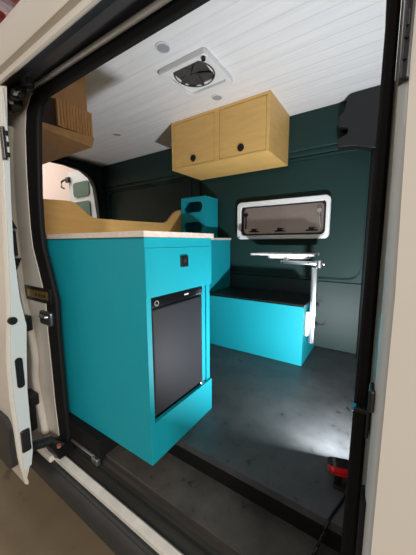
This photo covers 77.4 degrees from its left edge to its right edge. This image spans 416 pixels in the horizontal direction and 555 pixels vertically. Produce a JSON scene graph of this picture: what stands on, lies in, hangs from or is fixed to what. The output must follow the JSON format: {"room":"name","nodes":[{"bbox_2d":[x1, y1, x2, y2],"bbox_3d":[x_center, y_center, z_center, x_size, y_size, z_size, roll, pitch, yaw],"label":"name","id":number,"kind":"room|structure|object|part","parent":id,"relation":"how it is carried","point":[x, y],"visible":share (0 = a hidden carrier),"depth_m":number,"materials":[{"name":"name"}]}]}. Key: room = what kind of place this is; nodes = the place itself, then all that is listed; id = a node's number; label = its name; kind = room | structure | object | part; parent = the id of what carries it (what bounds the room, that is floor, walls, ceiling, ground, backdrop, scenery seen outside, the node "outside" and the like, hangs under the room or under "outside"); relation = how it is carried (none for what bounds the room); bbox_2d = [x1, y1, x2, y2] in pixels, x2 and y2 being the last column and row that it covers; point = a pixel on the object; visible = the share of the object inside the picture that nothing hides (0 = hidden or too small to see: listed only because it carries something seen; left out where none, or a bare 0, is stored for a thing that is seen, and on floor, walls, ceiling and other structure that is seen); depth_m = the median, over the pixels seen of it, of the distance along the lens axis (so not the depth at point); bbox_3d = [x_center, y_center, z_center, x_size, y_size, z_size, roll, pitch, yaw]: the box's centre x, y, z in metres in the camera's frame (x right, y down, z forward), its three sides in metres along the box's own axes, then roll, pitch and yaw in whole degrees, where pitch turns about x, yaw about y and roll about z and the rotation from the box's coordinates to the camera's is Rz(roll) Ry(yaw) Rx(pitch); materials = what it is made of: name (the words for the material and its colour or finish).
{"room":"vehicle interior","nodes":[
{"label":"vehicle interior","id":0,"kind":"room"},
{"bbox_2d":[0,0,12,14],"bbox_3d":[-2.053,-4.393,5.066,0.080,0.680,9.151,5,9,33],"label":"trim","id":1,"kind":"structure","parent":0,"point":[5,8],"depth_m":3.75,"materials":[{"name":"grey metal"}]},
{"bbox_2d":[1,0,16,15],"bbox_3d":[-2.636,-4.443,5.450,0.080,0.680,9.151,5,9,33],"label":"trim","id":2,"kind":"structure","parent":0,"point":[8,2],"depth_m":4.34,"materials":[{"name":"grey metal"}]},
{"bbox_2d":[0,0,19,22],"bbox_3d":[0.677,-4.826,4.507,9.500,0.100,8.700,5,9,33],"label":"ceiling","id":3,"kind":"structure","parent":0,"point":[2,14],"depth_m":4.72,"materials":[{"name":"red metal"}]},
{"bbox_2d":[42,162,75,200],"bbox_3d":[-5.644,-1.865,4.131,0.200,5.600,17.000,5,9,33],"label":"wall","id":4,"kind":"structure","parent":0,"point":[53,174],"depth_m":6.58,"materials":[{"name":"paint"}]},
{"bbox_2d":[51,157,105,218],"bbox_3d":[-1.867,-0.440,2.958,0.060,1.914,1.635,5,9,33],"label":"wall","id":5,"kind":"structure","parent":0,"point":[95,171],"depth_m":3.40,"materials":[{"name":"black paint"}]},
{"bbox_2d":[51,160,101,218],"bbox_3d":[-1.815,-0.411,2.949,0.036,1.838,1.426,5,9,33],"label":"trim","id":6,"kind":"structure","parent":5,"relation":"attached to","point":[54,161],"depth_m":3.31,"materials":[{"name":"black rubber"}]},
{"bbox_2d":[121,0,174,33],"bbox_3d":[-0.842,-0.126,1.302,3.550,1.910,0.045,5,9,33],"label":"wall","id":7,"kind":"structure","parent":0,"point":[172,0],"depth_m":0.75,"materials":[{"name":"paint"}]},
{"bbox_2d":[42,76,93,164],"bbox_3d":[-1.202,-1.007,1.665,1.028,0.439,0.350,5,9,33],"label":"upper cabinet","id":8,"kind":"object","parent":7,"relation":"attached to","point":[67,129],"visible":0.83,"depth_m":1.47,"materials":[{"name":"brown wood"}]},
{"bbox_2d":[69,412,341,552],"bbox_3d":[-0.026,0.816,1.003,1.730,0.124,0.223,5,9,33],"label":"trim","id":9,"kind":"structure","parent":7,"relation":"attached to","point":[95,441],"depth_m":1.04,"materials":[{"name":"black rubber"}]},
{"bbox_2d":[106,444,339,554],"bbox_3d":[0.103,0.873,0.930,1.425,0.030,0.166,5,9,33],"label":"step","id":10,"kind":"structure","parent":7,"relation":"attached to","point":[246,527],"depth_m":0.96,"materials":[{"name":"rubber"}]},
{"bbox_2d":[66,0,401,166],"bbox_3d":[-0.354,-1.279,1.895,3.550,0.020,1.630,5,9,33],"label":"ceiling","id":11,"kind":"structure","parent":0,"point":[311,55],"depth_m":1.48,"materials":[{"name":"white wood"}]},
{"bbox_2d":[155,42,170,53],"bbox_3d":[-0.233,-1.190,1.346,0.080,0.007,0.080,5,9,33],"label":"recessed light","id":12,"kind":"object","parent":11,"relation":"in","point":[161,47],"visible":1,"depth_m":1.34,"materials":[{"name":"white plastic"}]},
{"bbox_2d":[159,47,232,98],"bbox_3d":[-0.070,-1.230,1.560,0.338,0.110,0.316,5,9,33],"label":"ceiling vent","id":13,"kind":"object","parent":11,"relation":"in","point":[198,73],"visible":1,"depth_m":1.54,"materials":[{"name":"white plastic"}]},
{"bbox_2d":[211,94,222,100],"bbox_3d":[0.063,-1.256,1.813,0.080,0.007,0.080,5,9,33],"label":"recessed light","id":14,"kind":"object","parent":11,"relation":"in","point":[216,97],"visible":1,"depth_m":1.81,"materials":[{"name":"white plastic"}]},
{"bbox_2d":[102,101,370,353],"bbox_3d":[0.070,-0.423,2.648,3.550,1.884,0.075,5,9,33],"label":"wall","id":15,"kind":"structure","parent":0,"point":[145,188],"depth_m":2.17,"materials":[{"name":"green paint"}]},
{"bbox_2d":[171,90,289,179],"bbox_3d":[0.170,-1.114,2.169,0.875,0.384,0.436,5,9,33],"label":"upper cabinet","id":16,"kind":"object","parent":15,"relation":"attached to","point":[250,134],"visible":1,"depth_m":1.98,"materials":[{"name":"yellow wood"}]},
{"bbox_3d":[-0.122,-0.978,2.128,0.055,0.055,0.013,5,9,33],"label":"push knob","id":17,"kind":"part","parent":16,"relation":"part of","materials":[{"name":"black plastic"}]},
{"bbox_3d":[-0.116,-1.102,2.117,0.397,0.345,0.015,5,9,33],"label":"door","id":18,"kind":"part","parent":16,"relation":"part of","materials":[{"name":"brown wood"}]},
{"bbox_3d":[0.237,-0.947,1.891,0.055,0.055,0.013,5,9,33],"label":"push knob","id":19,"kind":"part","parent":16,"relation":"part of","materials":[{"name":"black plastic"}]},
{"bbox_3d":[0.247,-1.072,1.878,0.368,0.345,0.015,5,9,33],"label":"door","id":20,"kind":"part","parent":16,"relation":"part of","materials":[{"name":"brown wood"}]},
{"bbox_2d":[237,195,330,238],"bbox_3d":[0.617,-0.501,2.235,0.800,0.335,0.057,5,9,33],"label":"window","id":21,"kind":"structure","parent":15,"relation":"in","point":[308,217],"depth_m":2.21,"materials":[{"name":"white plastic"}]},
{"bbox_3d":[0.353,-0.521,2.404,0.036,0.144,0.028,5,9,33],"label":"stay arm","id":22,"kind":"part","parent":21,"relation":"part of","materials":[{"name":"black plastic"}]},
{"bbox_3d":[0.633,-0.502,2.254,0.719,0.254,0.008,5,9,33],"label":"pane","id":23,"kind":"part","parent":21,"relation":"part of","materials":[{"name":"beige plastic"}]},
{"bbox_3d":[0.883,-0.476,2.055,0.036,0.144,0.028,5,9,33],"label":"stay arm","id":24,"kind":"part","parent":21,"relation":"part of","materials":[{"name":"metal"}]},
{"bbox_3d":[-0.101,0.219,2.844,3.140,0.559,0.022,5,9,33],"label":"panel","id":25,"kind":"part","parent":15,"relation":"part of","materials":[{"name":"green paint"}]},
{"bbox_2d":[176,343,356,535],"bbox_3d":[-0.357,0.616,2.133,3.550,0.030,1.678,5,9,33],"label":"floor","id":26,"kind":"structure","parent":0,"point":[272,425],"depth_m":1.26,"materials":[{"name":"black rubber"}]},
{"bbox_2d":[46,237,211,465],"bbox_3d":[-0.498,0.245,1.411,0.967,0.899,0.434,5,9,33],"label":"base cabinet","id":27,"kind":"object","parent":26,"relation":"on","point":[106,287],"visible":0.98,"depth_m":1.10,"materials":[{"name":"teal paint"}]},
{"bbox_2d":[46,231,213,238],"bbox_3d":[-0.500,-0.211,1.347,0.968,0.022,0.452,5,9,33],"label":"countertop","id":28,"kind":"structure","parent":27,"relation":"on","point":[121,234],"depth_m":1.04,"materials":[{"name":"laminate"}]},
{"bbox_2d":[43,199,181,234],"bbox_3d":[-0.590,-0.002,2.147,0.020,1.191,1.570,5,9,33],"label":"backsplash","id":29,"kind":"structure","parent":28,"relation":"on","point":[60,216],"depth_m":1.72,"materials":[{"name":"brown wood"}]},
{"bbox_2d":[151,286,203,418],"bbox_3d":[-0.322,0.365,1.288,0.501,0.652,0.340,5,9,33],"label":"fridge","id":30,"kind":"object","parent":27,"relation":"in","point":[176,317],"visible":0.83,"depth_m":1.11,"materials":[{"name":"black plastic"}]},
{"bbox_3d":[-0.112,-0.149,1.097,0.018,0.038,0.433,5,9,33],"label":"rail","id":31,"kind":"part","parent":27,"relation":"part of","materials":[{"name":"teal paint"}]},
{"bbox_3d":[-0.111,-0.038,1.112,0.019,0.184,0.433,5,9,33],"label":"drawer","id":32,"kind":"part","parent":27,"relation":"part of","materials":[{"name":"teal paint"}]},
{"bbox_3d":[-0.107,0.638,1.204,0.019,0.171,0.433,5,9,33],"label":"panel","id":33,"kind":"part","parent":27,"relation":"part of","materials":[{"name":"teal paint"}]},
{"bbox_2d":[209,240,229,291],"bbox_3d":[-0.082,0.093,2.508,0.433,0.899,0.435,5,9,33],"label":"base cabinet","id":34,"kind":"object","parent":26,"relation":"on","point":[220,249],"visible":0.14,"depth_m":2.38,"materials":[{"name":"teal paint"}]},
{"bbox_2d":[211,238,230,239],"bbox_3d":[-0.082,-0.361,2.442,0.441,0.018,0.442,5,9,33],"label":"countertop","id":35,"kind":"structure","parent":34,"relation":"on","point":[211,238],"depth_m":2.35,"materials":[{"name":"laminate"}]},
{"bbox_2d":[181,196,217,237],"bbox_3d":[-0.083,-0.578,2.552,0.289,0.382,0.208,5,9,33],"label":"tower","id":36,"kind":"object","parent":35,"relation":"on","point":[199,214],"visible":0.88,"depth_m":2.50,"materials":[{"name":"teal paint"}]},
{"bbox_2d":[209,286,313,365],"bbox_3d":[0.448,0.358,2.215,0.806,0.447,0.432,5,9,33],"label":"storage bench","id":37,"kind":"object","parent":26,"relation":"on","point":[261,322],"visible":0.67,"depth_m":2.01,"materials":[{"name":"teal paint"}]},
{"bbox_3d":[0.447,0.145,2.186,0.806,0.017,0.432,5,9,33],"label":"lid","id":38,"kind":"part","parent":37,"relation":"part of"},
{"bbox_2d":[250,252,325,343],"bbox_3d":[0.635,0.133,2.039,0.588,0.642,0.265,5,9,33],"label":"table","id":39,"kind":"object","parent":37,"relation":"attached to","point":[310,323],"visible":1,"depth_m":1.85,"materials":[{"name":"metal"}]},
{"bbox_3d":[0.669,-0.115,1.881,0.277,0.040,0.070,5,9,33],"label":"swivel arm","id":40,"kind":"part","parent":39,"relation":"part of","materials":[{"name":"metal"}]},
{"bbox_3d":[0.750,0.202,1.855,0.038,0.553,0.043,5,9,33],"label":"post","id":41,"kind":"part","parent":39,"relation":"part of","materials":[{"name":"metal"}]},
{"bbox_3d":[0.779,0.394,2.011,0.018,0.429,0.410,5,9,33],"label":"panel","id":42,"kind":"part","parent":37,"relation":"part of","materials":[{"name":"teal paint"}]},
{"label":"outside","id":43,"kind":"structure","parent":0,"visible":0},
{"bbox_2d":[0,459,115,554],"bbox_3d":[-1.381,1.284,1.712,20.000,0.030,17.000,5,9,33],"label":"ground","id":44,"kind":"structure","parent":43,"point":[34,520],"depth_m":1.38,"materials":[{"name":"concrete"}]},
{"bbox_2d":[0,0,415,554],"bbox_3d":[-0.610,-0.223,2.000,5.043,2.330,1.944,5,9,33],"label":"van","id":45,"kind":"object","parent":44,"relation":"on","point":[46,46],"visible":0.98,"depth_m":0.87,"materials":[{"name":"beige metal"}]},
{"bbox_3d":[-1.326,0.055,1.422,1.238,1.693,0.107,5,9,33],"label":"sliding door","id":46,"kind":"part","parent":45,"relation":"part of","materials":[{"name":"beige paint"}]},
{"bbox_3d":[-0.837,0.083,1.278,0.215,0.040,0.008,5,9,33],"label":"striker plate","id":47,"kind":"part","parent":45,"relation":"part of","materials":[{"name":"metal"}]},
{"bbox_3d":[-1.290,0.818,1.646,1.360,0.030,0.100,5,9,33],"label":"sill","id":48,"kind":"part","parent":45,"relation":"part of","materials":[{"name":"beige paint"}]},
{"bbox_3d":[-0.772,0.808,1.230,0.162,0.117,0.211,5,9,33],"label":"roller arm","id":49,"kind":"part","parent":45,"relation":"part of","materials":[{"name":"black plastic"}]},
{"bbox_3d":[-1.783,-0.505,3.889,0.770,2.130,0.060,5,9,33],"label":"door","id":50,"kind":"part","parent":45,"relation":"part of","materials":[{"name":"white paint"}]},
{"bbox_3d":[-0.612,0.959,1.198,3.000,0.144,0.122,5,9,33],"label":"rocker panel","id":51,"kind":"part","parent":45,"relation":"part of","materials":[{"name":"black plastic"}]},
{"bbox_3d":[-0.061,-0.713,0.636,1.700,0.042,0.018,5,9,33],"label":"track rod","id":52,"kind":"part","parent":45,"relation":"part of","materials":[{"name":"metal"}]},
{"bbox_2d":[311,457,348,554],"bbox_3d":[0.381,0.766,0.889,0.449,0.218,0.144,-4,9,-27],"label":"work light","id":53,"kind":"object","parent":45,"relation":"on","point":[338,467],"visible":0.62,"depth_m":0.92,"materials":[{"name":"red plastic"}]},
{"bbox_3d":[0.361,0.813,0.828,0.354,0.143,0.029,-6,9,-34],"label":"power cord","id":54,"kind":"part","parent":53,"relation":"part of","materials":[{"name":"black plastic"}]},
{"bbox_3d":[1.261,-0.122,1.812,0.305,1.499,0.093,5,9,33],"label":"pillar trim","id":55,"kind":"part","parent":45,"relation":"part of","materials":[{"name":"black rubber"}]},
{"bbox_3d":[0.667,0.231,0.218,0.896,1.840,0.166,5,9,33],"label":"panel","id":56,"kind":"part","parent":45,"relation":"part of","materials":[{"name":"beige paint"}]}
]}

